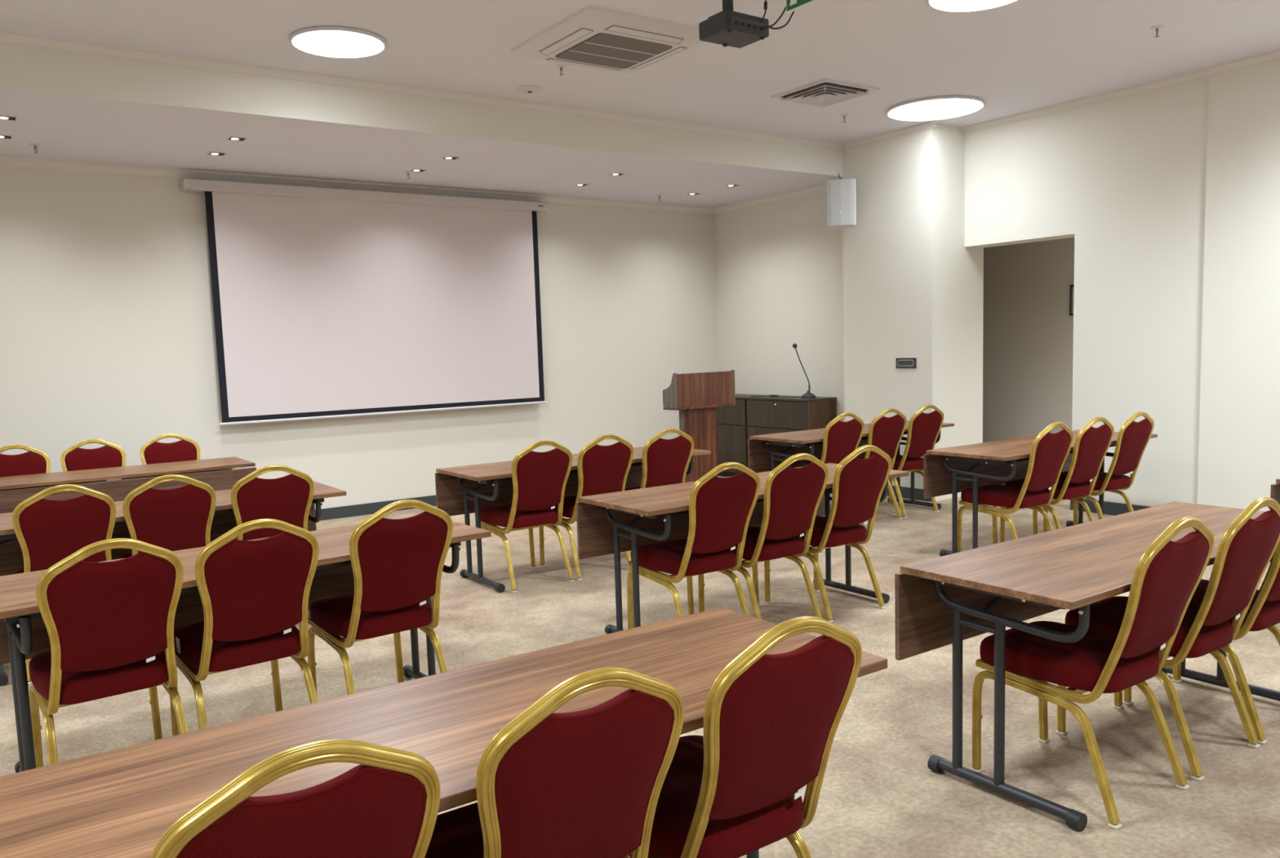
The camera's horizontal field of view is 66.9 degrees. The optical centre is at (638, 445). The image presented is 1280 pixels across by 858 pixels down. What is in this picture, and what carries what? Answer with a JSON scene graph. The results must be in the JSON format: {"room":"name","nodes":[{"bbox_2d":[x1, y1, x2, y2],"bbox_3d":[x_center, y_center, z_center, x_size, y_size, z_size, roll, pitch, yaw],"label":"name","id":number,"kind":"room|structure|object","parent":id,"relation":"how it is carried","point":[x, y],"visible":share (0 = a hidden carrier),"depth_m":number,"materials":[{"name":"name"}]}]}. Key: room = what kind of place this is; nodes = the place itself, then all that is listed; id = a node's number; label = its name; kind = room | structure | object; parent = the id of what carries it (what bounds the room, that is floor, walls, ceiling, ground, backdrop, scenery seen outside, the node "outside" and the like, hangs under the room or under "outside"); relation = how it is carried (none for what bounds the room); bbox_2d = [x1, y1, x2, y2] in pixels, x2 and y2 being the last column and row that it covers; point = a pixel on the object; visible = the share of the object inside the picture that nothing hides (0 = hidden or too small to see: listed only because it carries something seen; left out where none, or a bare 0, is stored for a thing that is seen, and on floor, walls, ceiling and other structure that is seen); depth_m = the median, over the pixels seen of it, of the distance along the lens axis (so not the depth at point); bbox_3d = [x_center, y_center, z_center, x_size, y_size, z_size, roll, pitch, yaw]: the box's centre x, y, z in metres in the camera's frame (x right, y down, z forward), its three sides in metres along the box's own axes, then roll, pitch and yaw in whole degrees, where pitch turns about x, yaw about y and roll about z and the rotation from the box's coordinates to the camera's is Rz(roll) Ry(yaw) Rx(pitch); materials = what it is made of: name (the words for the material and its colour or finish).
{"room":"lecture hall","nodes":[
{"label":"lecture hall","id":0,"kind":"room"},
{"bbox_2d":[0,166,717,509],"bbox_3d":[-3.272,-0.803,8.525,11.162,3.049,0.120,-6,7,-35],"label":"wall","id":1,"kind":"structure","parent":0,"point":[108,332],"depth_m":8.24,"materials":[{"name":"white paint"}]},
{"bbox_2d":[0,155,713,213],"bbox_3d":[-3.422,-2.262,8.191,10.542,0.070,0.060,-6,7,-35],"label":"trim","id":2,"kind":"structure","parent":1,"relation":"attached to","point":[5,162],"depth_m":8.56,"materials":[{"name":"white paint"}]},
{"bbox_2d":[180,177,547,425],"bbox_3d":[-2.314,-1.309,8.988,3.390,2.036,0.160,-6,7,-35],"label":"projection screen","id":3,"kind":"object","parent":1,"relation":"attached to","point":[328,302],"visible":1,"depth_m":8.85,"materials":[{"name":"white fabric"}]},
{"bbox_2d":[315,494,436,520],"bbox_3d":[-3.341,0.681,8.512,10.542,0.105,0.014,-6,7,-35],"label":"baseboard","id":4,"kind":"structure","parent":1,"relation":"attached to","point":[327,513],"depth_m":9.03,"materials":[{"name":"grey paint"}]},
{"bbox_2d":[0,88,842,207],"bbox_3d":[-2.675,-2.449,7.478,11.220,0.399,2.298,-6,7,-35],"label":"ceiling","id":5,"kind":"structure","parent":0,"point":[67,127],"depth_m":7.56,"materials":[{"name":"white paint"}]},
{"bbox_2d":[0,134,13,139],"bbox_3d":[-4.341,-2.102,6.606,0.120,0.006,0.120,-6,7,-35],"label":"recessed light","id":6,"kind":"object","parent":5,"relation":"in","point":[2,136],"visible":1,"depth_m":6.62,"materials":[{"name":"white plastic"}]},
{"bbox_2d":[0,115,17,120],"bbox_3d":[-3.990,-2.063,6.109,0.120,0.006,0.120,-6,7,-35],"label":"recessed light","id":7,"kind":"object","parent":5,"relation":"in","point":[2,117],"visible":1,"depth_m":6.12,"materials":[{"name":"white plastic"}]},
{"bbox_2d":[29,142,41,153],"bbox_3d":[-4.282,-2.106,6.880,0.076,0.058,0.076,-6,7,-35],"label":"sprinkler","id":8,"kind":"object","parent":5,"relation":"attached to","point":[35,145],"visible":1,"depth_m":6.87,"materials":[{"name":"white metal"}]},
{"bbox_2d":[206,151,226,155],"bbox_3d":[-3.214,-2.218,7.381,0.120,0.006,0.120,-6,7,-35],"label":"recessed light","id":9,"kind":"object","parent":5,"relation":"in","point":[215,153],"visible":1,"depth_m":7.38,"materials":[{"name":"white plastic"}]},
{"bbox_2d":[226,136,248,141],"bbox_3d":[-2.860,-2.180,6.898,0.120,0.006,0.120,-6,7,-35],"label":"recessed light","id":10,"kind":"object","parent":5,"relation":"in","point":[230,138],"visible":1,"depth_m":6.89,"materials":[{"name":"white plastic"}]},
{"bbox_2d":[404,170,412,178],"bbox_3d":[-1.988,-2.332,8.361,0.076,0.058,0.076,-6,7,-35],"label":"sprinkler","id":11,"kind":"object","parent":5,"relation":"attached to","point":[406,171],"visible":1,"depth_m":8.35,"materials":[{"name":"white metal"}]},
{"bbox_2d":[408,168,427,172],"bbox_3d":[-1.893,-2.356,8.316,0.120,0.006,0.120,-6,7,-35],"label":"recessed light","id":12,"kind":"object","parent":5,"relation":"in","point":[414,169],"visible":1,"depth_m":8.31,"materials":[{"name":"white plastic"}]},
{"bbox_2d":[0,41,843,176],"bbox_3d":[-2.268,-2.297,6.361,10.345,0.299,0.012,-6,7,-35],"label":"beam","id":13,"kind":"structure","parent":5,"relation":"attached to","point":[22,67],"depth_m":6.64,"materials":[{"name":"white paint"}]},
{"bbox_2d":[440,155,460,159],"bbox_3d":[-1.519,-2.318,7.823,0.120,0.006,0.120,-6,7,-35],"label":"recessed light","id":14,"kind":"object","parent":5,"relation":"in","point":[449,157],"visible":1,"depth_m":7.82,"materials":[{"name":"white plastic"}]},
{"bbox_2d":[573,182,590,186],"bbox_3d":[-0.549,-2.502,9.316,0.120,0.006,0.120,-6,7,-35],"label":"recessed light","id":15,"kind":"object","parent":5,"relation":"in","point":[580,184],"visible":1,"depth_m":9.31,"materials":[{"name":"white plastic"}]},
{"bbox_2d":[608,172,626,176],"bbox_3d":[-0.196,-2.461,8.808,0.120,0.006,0.120,-6,7,-35],"label":"recessed light","id":16,"kind":"object","parent":5,"relation":"in","point":[615,173],"visible":1,"depth_m":8.80,"materials":[{"name":"white plastic"}]},
{"bbox_2d":[686,192,700,195],"bbox_3d":[0.574,-2.618,10.101,0.120,0.006,0.120,-6,7,-35],"label":"recessed light","id":17,"kind":"object","parent":5,"relation":"in","point":[691,193],"visible":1,"depth_m":10.09,"materials":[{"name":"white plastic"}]},
{"bbox_2d":[724,183,741,186],"bbox_3d":[0.933,-2.583,9.645,0.120,0.006,0.120,-6,7,-35],"label":"recessed light","id":18,"kind":"object","parent":5,"relation":"in","point":[731,184],"visible":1,"depth_m":9.64,"materials":[{"name":"white plastic"}]},
{"bbox_2d":[0,475,1279,857],"bbox_3d":[1.066,1.019,4.654,13.520,0.060,11.663,-6,7,-35],"label":"floor","id":19,"kind":"structure","parent":0,"point":[880,797],"depth_m":3.91,"materials":[{"name":"carpet"}]},
{"bbox_2d":[0,444,50,476],"bbox_3d":[-4.279,0.478,6.724,0.443,0.933,0.610,-6,7,-35],"label":"banquet chair","id":20,"kind":"object","parent":19,"relation":"on","point":[34,461],"visible":0.25,"depth_m":6.91,"materials":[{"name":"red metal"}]},
{"bbox_2d":[12,484,115,684],"bbox_3d":[-2.836,0.629,4.802,0.443,0.933,0.610,-6,7,-35],"label":"banquet chair","id":21,"kind":"object","parent":19,"relation":"on","point":[47,531],"visible":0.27,"depth_m":4.55,"materials":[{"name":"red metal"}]},
{"bbox_2d":[60,439,125,471],"bbox_3d":[-3.880,0.437,7.003,0.443,0.933,0.610,-6,7,-35],"label":"banquet chair","id":22,"kind":"object","parent":19,"relation":"on","point":[74,458],"visible":0.28,"depth_m":7.16,"materials":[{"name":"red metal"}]},
{"bbox_2d":[28,537,188,768],"bbox_3d":[-1.847,0.746,3.358,0.443,0.933,0.610,-6,7,-38],"label":"banquet chair","id":23,"kind":"object","parent":19,"relation":"on","point":[109,625],"visible":0.95,"depth_m":3.17,"materials":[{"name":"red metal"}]},
{"bbox_2d":[0,457,256,513],"bbox_3d":[-3.655,0.554,6.731,1.812,0.740,0.631,-6,7,-35],"label":"folding table","id":24,"kind":"object","parent":19,"relation":"on","point":[220,473],"visible":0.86,"depth_m":6.58,"materials":[{"name":"brown wood"}]},
{"bbox_2d":[118,474,216,559],"bbox_3d":[-2.466,0.591,5.061,0.443,0.933,0.610,-6,7,-35],"label":"banquet chair","id":25,"kind":"object","parent":19,"relation":"on","point":[180,518],"visible":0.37,"depth_m":4.82,"materials":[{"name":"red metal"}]},
{"bbox_2d":[140,433,200,464],"bbox_3d":[-3.454,0.393,7.301,0.443,0.933,0.610,-6,7,-35],"label":"banquet chair","id":26,"kind":"object","parent":19,"relation":"on","point":[153,451],"visible":0.26,"depth_m":7.46,"materials":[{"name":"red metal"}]},
{"bbox_2d":[0,480,346,685],"bbox_3d":[-2.533,0.680,5.156,1.812,0.740,0.631,-6,7,-35],"label":"folding table","id":27,"kind":"object","parent":19,"relation":"on","point":[11,559],"visible":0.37,"depth_m":5.17,"materials":[{"name":"brown wood"}]},
{"bbox_2d":[169,519,319,736],"bbox_3d":[-1.487,0.705,3.643,0.443,0.933,0.610,-6,7,-38],"label":"banquet chair","id":28,"kind":"object","parent":19,"relation":"on","point":[254,594],"visible":0.86,"depth_m":3.46,"materials":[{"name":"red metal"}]},
{"bbox_2d":[0,516,491,773],"bbox_3d":[-1.509,0.789,3.775,1.812,0.740,0.631,-6,7,-38],"label":"folding table","id":29,"kind":"object","parent":19,"relation":"on","point":[24,634],"visible":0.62,"depth_m":3.58,"materials":[{"name":"brown wood"}]},
{"bbox_2d":[231,464,314,540],"bbox_3d":[-2.062,0.549,5.343,0.443,0.933,0.610,-6,7,-35],"label":"banquet chair","id":30,"kind":"object","parent":19,"relation":"on","point":[288,499],"visible":0.34,"depth_m":5.10,"materials":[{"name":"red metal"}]},
{"bbox_2d":[151,739,440,857],"bbox_3d":[-0.634,0.879,1.685,0.443,0.933,0.610,-6,7,-35],"label":"banquet chair","id":31,"kind":"object","parent":19,"relation":"on","point":[387,805],"visible":1,"depth_m":1.43,"materials":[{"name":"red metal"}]},
{"bbox_2d":[307,499,453,694],"bbox_3d":[-1.064,0.657,3.980,0.443,0.933,0.610,-6,7,-38],"label":"banquet chair","id":32,"kind":"object","parent":19,"relation":"on","point":[397,565],"visible":0.89,"depth_m":3.80,"materials":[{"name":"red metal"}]},
{"bbox_2d":[0,607,887,857],"bbox_3d":[-0.323,0.927,2.061,1.812,0.740,0.631,-6,7,-35],"label":"folding table","id":33,"kind":"object","parent":19,"relation":"on","point":[119,802],"visible":0.53,"depth_m":1.92,"materials":[{"name":"brown wood"}]},
{"bbox_2d":[477,440,574,592],"bbox_3d":[-0.734,0.415,6.232,0.443,0.933,0.610,-6,7,-35],"label":"banquet chair","id":34,"kind":"object","parent":19,"relation":"on","point":[540,479],"visible":0.92,"depth_m":6.05,"materials":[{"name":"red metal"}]},
{"bbox_2d":[424,667,684,857],"bbox_3d":[-0.232,0.837,1.966,0.443,0.933,0.610,-6,7,-35],"label":"banquet chair","id":35,"kind":"object","parent":19,"relation":"on","point":[588,783],"visible":0.99,"depth_m":1.73,"materials":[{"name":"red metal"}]},
{"bbox_2d":[435,446,711,592],"bbox_3d":[-0.399,0.463,6.608,1.812,0.740,0.631,-6,7,-35],"label":"folding table","id":36,"kind":"object","parent":19,"relation":"on","point":[465,490],"visible":0.52,"depth_m":6.34,"materials":[{"name":"brown wood"}]},
{"bbox_2d":[538,434,633,580],"bbox_3d":[-0.350,0.375,6.500,0.443,0.933,0.610,-6,7,-35],"label":"banquet chair","id":37,"kind":"object","parent":19,"relation":"on","point":[602,469],"visible":0.56,"depth_m":6.28,"materials":[{"name":"red fabric"}]},
{"bbox_2d":[603,428,693,556],"bbox_3d":[0.062,0.333,6.788,0.443,0.933,0.610,-6,7,-35],"label":"banquet chair","id":38,"kind":"object","parent":19,"relation":"on","point":[664,461],"visible":0.36,"depth_m":6.54,"materials":[{"name":"red fabric"}]},
{"bbox_2d":[626,462,760,629],"bbox_3d":[0.273,0.525,4.844,0.443,0.933,0.610,-6,7,-35],"label":"banquet chair","id":39,"kind":"object","parent":19,"relation":"on","point":[721,509],"visible":0.87,"depth_m":4.67,"materials":[{"name":"red fabric"}]},
{"bbox_2d":[662,369,735,482],"bbox_3d":[0.525,0.005,8.228,0.655,1.260,0.340,-6,7,-37],"label":"lectern","id":40,"kind":"object","parent":19,"relation":"on","point":[696,397],"visible":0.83,"depth_m":8.14,"materials":[{"name":"brown wood"}]},
{"bbox_2d":[576,462,909,634],"bbox_3d":[0.611,0.573,5.221,1.812,0.740,0.631,-6,7,-35],"label":"folding table","id":41,"kind":"object","parent":19,"relation":"on","point":[617,522],"visible":0.64,"depth_m":4.96,"materials":[{"name":"brown wood"}]},
{"bbox_2d":[624,616,862,857],"bbox_3d":[0.167,0.795,2.245,0.443,0.933,0.610,-6,7,-35],"label":"banquet chair","id":42,"kind":"object","parent":19,"relation":"on","point":[771,722],"visible":0.86,"depth_m":2.04,"materials":[{"name":"red fabric"}]},
{"bbox_2d":[697,453,828,619],"bbox_3d":[0.656,0.486,5.112,0.443,0.933,0.610,-6,7,-35],"label":"banquet chair","id":43,"kind":"object","parent":19,"relation":"on","point":[793,496],"visible":0.88,"depth_m":4.92,"materials":[{"name":"red fabric"}]},
{"bbox_2d":[715,393,836,476],"bbox_3d":[1.329,-0.081,10.559,0.419,0.905,1.864,-6,7,-35],"label":"base cabinet","id":44,"kind":"object","parent":19,"relation":"on","point":[750,415],"visible":0.43,"depth_m":10.27,"materials":[{"name":"brown wood"}]},
{"bbox_2d":[750,343,816,398],"bbox_3d":[1.515,-0.782,10.155,0.202,0.559,0.839,-6,7,-35],"label":"desk microphone","id":45,"kind":"object","parent":44,"relation":"on","point":[808,394],"visible":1,"depth_m":9.90,"materials":[{"name":"black metal"}]},
{"bbox_2d":[764,444,891,622],"bbox_3d":[1.051,0.445,5.387,0.443,0.933,0.610,-6,7,-35],"label":"banquet chair","id":46,"kind":"object","parent":19,"relation":"on","point":[859,485],"visible":0.85,"depth_m":5.20,"materials":[{"name":"red fabric"}]},
{"bbox_2d":[791,412,864,467],"bbox_3d":[1.445,0.193,7.720,0.443,0.933,0.610,-6,7,-35],"label":"banquet chair","id":47,"kind":"object","parent":19,"relation":"on","point":[841,438],"visible":0.31,"depth_m":7.47,"materials":[{"name":"red fabric"}]},
{"bbox_2d":[747,421,954,509],"bbox_3d":[1.806,0.237,8.114,1.812,0.740,0.631,-6,7,-35],"label":"folding table","id":48,"kind":"object","parent":19,"relation":"on","point":[766,452],"visible":0.48,"depth_m":7.89,"materials":[{"name":"brown wood"}]},
{"bbox_2d":[863,408,906,525],"bbox_3d":[1.857,0.150,8.008,0.443,0.933,0.610,-6,7,-35],"label":"banquet chair","id":49,"kind":"object","parent":19,"relation":"on","point":[886,433],"visible":0.46,"depth_m":7.77,"materials":[{"name":"red fabric"}]},
{"bbox_2d":[862,404,943,518],"bbox_3d":[2.246,0.110,8.280,0.443,0.933,0.610,-6,7,-35],"label":"banquet chair","id":50,"kind":"object","parent":19,"relation":"on","point":[923,428],"visible":0.56,"depth_m":8.07,"materials":[{"name":"red fabric"}]},
{"bbox_2d":[957,422,1073,551],"bbox_3d":[2.472,0.299,6.362,0.443,0.933,0.610,-6,7,-35],"label":"banquet chair","id":51,"kind":"object","parent":19,"relation":"on","point":[1049,452],"visible":0.94,"depth_m":6.21,"materials":[{"name":"red fabric"}]},
{"bbox_2d":[923,429,1157,556],"bbox_3d":[2.825,0.345,6.751,1.812,0.740,0.631,-6,7,-35],"label":"folding table","id":52,"kind":"object","parent":19,"relation":"on","point":[952,470],"visible":0.52,"depth_m":6.49,"materials":[{"name":"brown wood"}]},
{"bbox_2d":[1000,416,1114,542],"bbox_3d":[2.867,0.258,6.638,0.443,0.933,0.610,-6,7,-35],"label":"banquet chair","id":53,"kind":"object","parent":19,"relation":"on","point":[1091,444],"visible":0.66,"depth_m":6.45,"materials":[{"name":"red fabric"}]},
{"bbox_2d":[894,501,1279,831],"bbox_3d":[1.782,0.709,3.522,1.812,0.740,0.631,-6,7,-35],"label":"folding table","id":54,"kind":"object","parent":19,"relation":"on","point":[943,601],"visible":0.82,"depth_m":3.24,"materials":[{"name":"brown wood"}]},
{"bbox_2d":[970,516,1213,829],"bbox_3d":[1.474,0.659,3.166,0.443,0.933,0.610,-6,7,-35],"label":"banquet chair","id":55,"kind":"object","parent":19,"relation":"on","point":[1166,579],"visible":0.96,"depth_m":3.02,"materials":[{"name":"red fabric"}]},
{"bbox_2d":[1043,411,1154,532],"bbox_3d":[3.293,0.214,6.936,0.443,0.933,0.610,-6,7,-35],"label":"banquet chair","id":56,"kind":"object","parent":19,"relation":"on","point":[1133,438],"visible":0.65,"depth_m":6.74,"materials":[{"name":"red fabric"}]},
{"bbox_2d":[1055,496,1279,781],"bbox_3d":[1.893,0.616,3.459,0.443,0.933,0.610,-6,7,-35],"label":"banquet chair","id":57,"kind":"object","parent":19,"relation":"on","point":[1246,549],"visible":0.68,"depth_m":3.27,"materials":[{"name":"gold metal"}]},
{"bbox_2d":[1122,540,1279,744],"bbox_3d":[2.275,0.576,3.725,0.443,0.933,0.610,-6,7,-35],"label":"banquet chair","id":58,"kind":"object","parent":19,"relation":"on","point":[1263,612],"visible":0.48,"depth_m":3.53,"materials":[{"name":"gold metal"}]},
{"bbox_2d":[1270,478,1279,505],"bbox_3d":[4.052,0.476,5.085,1.812,0.740,0.631,-6,7,-35],"label":"folding table","id":59,"kind":"object","parent":19,"relation":"on","point":[1275,488],"visible":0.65,"depth_m":4.79,"materials":[{"name":"brown wood"}]},
{"bbox_2d":[0,0,1279,142],"bbox_3d":[0.679,-2.217,2.711,11.220,0.100,9.365,-6,7,-35],"label":"ceiling","id":60,"kind":"structure","parent":0,"point":[1018,56],"depth_m":6.13,"materials":[{"name":"white paint"}]},
{"bbox_2d":[288,26,386,57],"bbox_3d":[-1.782,-2.388,5.753,0.552,0.024,0.552,-6,7,-35],"label":"recessed light","id":61,"kind":"object","parent":60,"relation":"in","point":[335,42],"visible":1,"depth_m":5.70,"materials":[{"name":"white plastic"}]},
{"bbox_2d":[0,31,843,150],"bbox_3d":[-2.256,-2.419,6.326,10.345,0.050,0.043,-6,7,-35],"label":"trim","id":62,"kind":"structure","parent":60,"relation":"attached to","point":[5,37],"depth_m":6.60,"materials":[{"name":"white paint"}]},
{"bbox_2d":[517,84,542,93],"bbox_3d":[-0.778,-2.538,6.933,0.176,0.032,0.176,-6,7,-35],"label":"smoke detector","id":63,"kind":"object","parent":60,"relation":"attached to","point":[530,89],"visible":1,"depth_m":6.89,"materials":[{"name":"white plastic"}]},
{"bbox_2d":[555,64,566,75],"bbox_3d":[-0.512,-2.479,6.410,0.076,0.058,0.076,-6,7,-35],"label":"sprinkler","id":64,"kind":"object","parent":60,"relation":"attached to","point":[561,66],"visible":1,"depth_m":6.40,"materials":[{"name":"white metal"}]},
{"bbox_2d":[510,4,704,73],"bbox_3d":[-0.157,-2.436,5.929,0.940,0.068,0.940,-6,7,-35],"label":"air conditioner","id":65,"kind":"object","parent":60,"relation":"attached to","point":[596,37],"visible":0.94,"depth_m":5.75,"materials":[{"name":"white plastic"}]},
{"bbox_2d":[555,32,672,68],"bbox_3d":[-0.156,-2.408,5.932,0.536,0.008,0.536,-6,7,-35],"label":"grille","id":66,"kind":"object","parent":65,"relation":"attached to","point":[612,50],"depth_m":5.89,"materials":[{"name":"white plastic"}]},
{"bbox_2d":[698,0,794,48],"bbox_3d":[0.556,-2.230,4.904,0.343,0.315,0.444,-6,7,-35],"label":"projector","id":67,"kind":"object","parent":60,"relation":"hanging from","point":[727,27],"visible":0.92,"depth_m":4.90,"materials":[{"name":"grey plastic"}]},
{"bbox_2d":[734,20,763,30],"bbox_3d":[0.554,-2.108,4.867,0.193,0.018,0.003,-6,7,-35],"label":"panel","id":68,"kind":"object","parent":67,"relation":"attached to","point":[739,24],"depth_m":4.87,"materials":[{"name":"black plastic"}]},
{"bbox_2d":[786,0,818,13],"bbox_3d":[0.807,-2.202,4.475,0.016,0.298,0.360,-6,7,-35],"label":"exit sign","id":69,"kind":"object","parent":60,"relation":"hanging from","point":[791,5],"visible":1,"depth_m":4.57,"materials":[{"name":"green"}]},
{"bbox_2d":[770,78,879,107],"bbox_3d":[1.403,-2.644,7.316,0.570,0.038,0.570,-6,7,-35],"label":"ceiling vent","id":70,"kind":"object","parent":60,"relation":"in","point":[824,92],"visible":1,"depth_m":7.26,"materials":[{"name":"white plastic"}]},
{"bbox_2d":[840,114,848,122],"bbox_3d":[1.715,-2.721,8.076,0.076,0.058,0.076,-6,7,-35],"label":"sprinkler","id":71,"kind":"object","parent":60,"relation":"attached to","point":[844,116],"visible":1,"depth_m":8.07,"materials":[{"name":"white metal"}]},
{"bbox_2d":[885,95,985,120],"bbox_3d":[2.417,-2.744,7.908,0.772,0.024,0.772,-6,7,-35],"label":"recessed light","id":72,"kind":"object","parent":60,"relation":"in","point":[943,107],"visible":1,"depth_m":7.83,"materials":[{"name":"white plastic"}]},
{"bbox_2d":[926,0,1017,12],"bbox_3d":[1.849,-2.454,5.260,0.552,0.024,0.552,-6,7,-35],"label":"recessed light","id":73,"kind":"object","parent":60,"relation":"in","point":[953,6],"visible":1,"depth_m":5.40,"materials":[{"name":"white plastic"}]},
{"bbox_2d":[1150,24,1164,37],"bbox_3d":[3.203,-2.555,5.988,0.076,0.058,0.076,-6,7,-35],"label":"sprinkler","id":74,"kind":"object","parent":60,"relation":"attached to","point":[1160,26],"visible":1,"depth_m":5.98,"materials":[{"name":"white metal"}]},
{"bbox_2d":[713,191,844,422],"bbox_3d":[1.745,-1.180,10.631,0.500,3.049,2.178,-6,7,-35],"label":"wall","id":75,"kind":"structure","parent":0,"point":[779,265],"depth_m":10.43,"materials":[{"name":"white paint"}]},
{"bbox_2d":[712,182,826,213],"bbox_3d":[1.468,-2.637,10.319,0.060,0.070,2.178,-6,7,-35],"label":"trim","id":76,"kind":"structure","parent":75,"relation":"attached to","point":[821,188],"depth_m":10.37,"materials":[{"name":"white paint"}]},
{"bbox_2d":[842,123,983,501],"bbox_3d":[2.607,-1.216,9.254,0.737,3.348,1.055,-6,7,-35],"label":"wall column","id":77,"kind":"structure","parent":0,"point":[913,287],"depth_m":8.88,"materials":[{"name":"white paint"}]},
{"bbox_2d":[826,173,856,228],"bbox_3d":[1.911,-2.313,9.120,0.270,0.514,0.243,0,6,17],"label":"loudspeaker","id":78,"kind":"object","parent":77,"relation":"attached to","point":[841,194],"visible":1,"depth_m":9.02,"materials":[{"name":"white plastic"}]},
{"bbox_2d":[842,120,937,149],"bbox_3d":[2.254,-2.821,8.838,0.043,0.050,1.093,-6,7,-35],"label":"trim","id":79,"kind":"structure","parent":77,"relation":"attached to","point":[931,124],"depth_m":8.79,"materials":[{"name":"white paint"}]},
{"bbox_2d":[896,357,916,368],"bbox_3d":[2.451,-0.753,8.887,0.014,0.092,0.226,-6,7,-35],"label":"control panel","id":80,"kind":"object","parent":77,"relation":"attached to","point":[904,362],"visible":1,"depth_m":8.87,"materials":[{"name":"grey plastic"}]},
{"bbox_2d":[887,485,932,502],"bbox_3d":[2.352,0.428,9.205,0.014,0.105,1.055,-6,7,-35],"label":"baseboard","id":81,"kind":"structure","parent":77,"relation":"attached to","point":[905,492],"depth_m":8.97,"materials":[{"name":"grey paint"}]},
{"bbox_2d":[982,237,1074,442],"bbox_3d":[4.103,-1.097,9.823,0.100,2.900,6.223,-6,7,-35],"label":"wall","id":82,"kind":"structure","parent":0,"point":[1028,324],"depth_m":9.92,"materials":[{"name":"beige paint"}]},
{"bbox_2d":[1069,284,1074,315],"bbox_3d":[4.306,-1.411,9.381,0.020,0.296,0.270,-6,7,-35],"label":"framed notice","id":83,"kind":"object","parent":82,"relation":"attached to","point":[1072,286],"visible":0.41,"depth_m":9.48,"materials":[{"name":"grey plastic"}]},
{"bbox_2d":[964,58,1279,511],"bbox_3d":[5.441,-0.933,5.607,0.315,3.348,8.190,-6,7,-35],"label":"wall","id":84,"kind":"structure","parent":0,"point":[1123,177],"depth_m":7.37,"materials":[{"name":"white paint"}]},
{"bbox_2d":[961,68,1208,133],"bbox_3d":[3.515,-2.759,7.839,0.043,0.050,2.095,-6,7,-35],"label":"trim","id":85,"kind":"structure","parent":84,"relation":"attached to","point":[1201,73],"depth_m":7.71,"materials":[{"name":"white paint"}]},
{"bbox_2d":[1070,498,1150,515],"bbox_3d":[3.937,0.526,7.748,0.014,0.105,1.032,-6,7,-35],"label":"baseboard","id":86,"kind":"structure","parent":84,"relation":"attached to","point":[1109,508],"depth_m":7.87,"materials":[{"name":"grey paint"}]},
{"bbox_2d":[1206,49,1279,75],"bbox_3d":[5.845,-2.489,4.483,0.043,0.050,6.095,-6,7,-35],"label":"trim","id":87,"kind":"structure","parent":84,"relation":"attached to","point":[1268,56],"depth_m":6.76,"materials":[{"name":"white paint"}]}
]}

